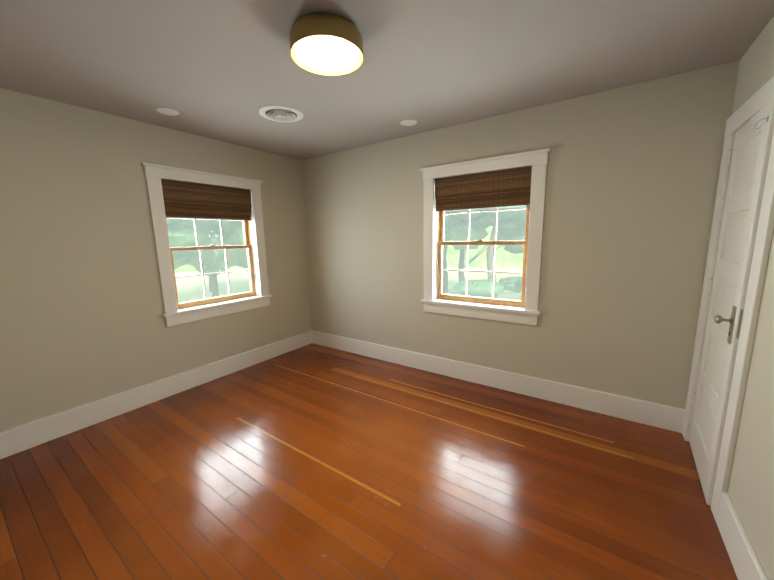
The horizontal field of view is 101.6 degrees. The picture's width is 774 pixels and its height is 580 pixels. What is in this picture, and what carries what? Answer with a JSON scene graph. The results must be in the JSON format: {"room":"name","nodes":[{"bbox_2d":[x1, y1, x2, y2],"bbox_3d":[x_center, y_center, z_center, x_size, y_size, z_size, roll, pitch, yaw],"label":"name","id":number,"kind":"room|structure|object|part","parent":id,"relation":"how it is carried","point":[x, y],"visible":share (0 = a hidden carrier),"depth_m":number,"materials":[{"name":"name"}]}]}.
{"room":"empty bedroom","nodes":[
{"label":"empty bedroom","id":0,"kind":"room"},
{"bbox_2d":[0,88,310,431],"bbox_3d":[-2.048,-0.223,2.897,0.160,2.800,3.596,5,11,34],"label":"wall","id":1,"kind":"structure","parent":0,"point":[82,321],"depth_m":2.46,"materials":[{"name":"beige paint"}]},
{"bbox_2d":[0,330,311,458],"bbox_3d":[-1.952,0.879,3.027,0.020,0.180,3.276,5,11,34],"label":"baseboard","id":2,"kind":"structure","parent":1,"relation":"attached to","point":[18,439],"depth_m":2.68,"materials":[{"name":"white wood"}]},
{"bbox_2d":[141,162,271,326],"bbox_3d":[-1.781,-0.446,3.246,0.238,1.418,1.128,5,11,34],"label":"window","id":3,"kind":"structure","parent":1,"relation":"in","point":[173,315],"depth_m":3.15,"materials":[{"name":"white wood"}]},
{"bbox_2d":[161,179,251,220],"bbox_3d":[-1.752,-0.873,3.149,0.042,0.331,0.858,5,11,34],"label":"window blind","id":4,"kind":"object","parent":3,"relation":"attached to","point":[187,200],"visible":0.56,"depth_m":3.08,"materials":[{"name":"brown wood"}]},
{"bbox_3d":[-1.814,-0.459,3.266,0.078,1.187,0.870,5,11,34],"label":"left window sash","id":5,"kind":"part","parent":3,"relation":"part of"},
{"bbox_2d":[0,343,737,579],"bbox_3d":[0.034,1.247,1.717,5.140,0.200,3.596,5,11,34],"label":"floor","id":6,"kind":"structure","parent":0,"point":[312,461],"depth_m":1.80,"materials":[{"name":"brown wood"}]},
{"bbox_2d":[0,0,773,159],"bbox_3d":[-0.017,-1.318,1.295,5.140,0.200,3.596,5,11,34],"label":"ceiling","id":7,"kind":"structure","parent":0,"point":[224,70],"depth_m":1.76,"materials":[{"name":"grey paint"}]},
{"bbox_2d":[156,108,178,115],"bbox_3d":[-1.683,-1.367,2.426,0.146,0.004,0.146,5,11,34],"label":"speaker","id":8,"kind":"object","parent":7,"relation":"attached to","point":[167,111],"visible":1,"depth_m":2.42,"materials":[{"name":"white metal"}]},
{"bbox_2d":[259,105,303,121],"bbox_3d":[-0.839,-1.413,2.514,0.336,0.085,0.336,5,11,34],"label":"ceiling vent","id":9,"kind":"object","parent":7,"relation":"in","point":[277,113],"visible":0.92,"depth_m":2.49,"materials":[{"name":"white metal"}]},
{"bbox_2d":[290,13,362,75],"bbox_3d":[-0.293,-1.197,1.547,0.352,0.108,0.352,5,11,34],"label":"lamp","id":10,"kind":"object","parent":7,"relation":"attached to","point":[326,44],"visible":1,"depth_m":1.47,"materials":[{"name":"white glass"}]},
{"bbox_2d":[294,35,359,71],"bbox_3d":[-0.293,-1.191,1.548,0.314,0.087,0.314,5,11,34],"label":"diffuser","id":11,"kind":"object","parent":10,"relation":"attached to","point":[313,53],"depth_m":1.53,"materials":[{"name":"white glass"}]},
{"bbox_2d":[400,120,416,125],"bbox_3d":[0.189,-1.460,2.760,0.146,0.004,0.146,5,11,34],"label":"speaker","id":12,"kind":"object","parent":7,"relation":"attached to","point":[408,122],"visible":1,"depth_m":2.75,"materials":[{"name":"white metal"}]},
{"bbox_2d":[301,60,739,408],"bbox_3d":[0.564,-0.322,3.183,4.140,2.800,0.160,5,11,34],"label":"wall","id":13,"kind":"structure","parent":0,"point":[632,174],"depth_m":2.45,"materials":[{"name":"beige paint"}]},
{"bbox_2d":[420,148,550,325],"bbox_3d":[0.863,-0.449,2.942,1.128,1.418,0.238,5,11,34],"label":"window","id":14,"kind":"structure","parent":13,"relation":"in","point":[529,313],"depth_m":2.87,"materials":[{"name":"white wood"}]},
{"bbox_2d":[435,166,531,210],"bbox_3d":[0.828,-0.887,2.831,0.858,0.301,0.041,5,11,34],"label":"window blind","id":15,"kind":"object","parent":14,"relation":"attached to","point":[505,188],"visible":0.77,"depth_m":2.79,"materials":[{"name":"brown wood"}]},
{"bbox_3d":[0.885,-0.465,2.973,0.870,1.187,0.078,5,11,34],"label":"back window sash","id":16,"kind":"part","parent":14,"relation":"part of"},
{"bbox_2d":[312,330,684,432],"bbox_3d":[0.543,0.787,3.285,3.800,0.180,0.020,5,11,34],"label":"baseboard","id":17,"kind":"structure","parent":13,"relation":"attached to","point":[667,417],"depth_m":2.80,"materials":[{"name":"white wood"}]},
{"bbox_2d":[690,16,773,579],"bbox_3d":[1.240,0.077,0.674,0.160,2.800,3.596,5,11,34],"label":"wall","id":18,"kind":"structure","parent":0,"point":[750,491],"depth_m":1.31,"materials":[{"name":"beige paint"}]},
{"bbox_2d":[689,150,731,405],"bbox_3d":[2.027,-0.023,1.988,0.021,1.619,0.026,5,11,34],"label":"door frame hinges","id":19,"kind":"object","parent":18,"relation":"attached to","point":[711,280],"visible":1,"depth_m":1.98,"materials":[{"name":"white metal"}]},
{"bbox_2d":[682,76,773,521],"bbox_3d":[1.894,0.062,1.691,0.262,2.075,0.868,6,12,37],"label":"door","id":20,"kind":"structure","parent":18,"relation":"attached to","point":[752,143],"depth_m":1.60,"materials":[{"name":"white wood"}]},
{"bbox_2d":[716,491,767,579],"bbox_3d":[0.942,1.229,0.550,0.020,0.180,2.405,5,11,34],"label":"baseboard","id":21,"kind":"structure","parent":18,"relation":"attached to","point":[745,562],"depth_m":1.33,"materials":[{"name":"white wood"}]},
{"label":"outside","id":22,"kind":"structure","parent":0,"visible":0},
{"bbox_2d":[175,267,521,302],"bbox_3d":[-2.433,1.130,20.273,160.000,0.300,150.000,5,11,34],"label":"ground","id":23,"kind":"structure","parent":22,"point":[198,290],"depth_m":31.69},
{"bbox_2d":[166,205,526,297],"bbox_3d":[-1.325,-4.102,16.642,39.070,11.390,30.170,5,11,34],"label":"trees","id":24,"kind":"object","parent":23,"relation":"on","point":[515,232],"depth_m":10.93,"materials":[{"name":"green plant"}]},
{"bbox_2d":[174,226,522,272],"bbox_3d":[7.054,-8.983,11.900,96.500,22.000,90.000,5,11,34],"label":"grass","id":25,"kind":"object","parent":23,"relation":"on","point":[453,259],"depth_m":41.97,"materials":[{"name":"green plant"}]}
]}

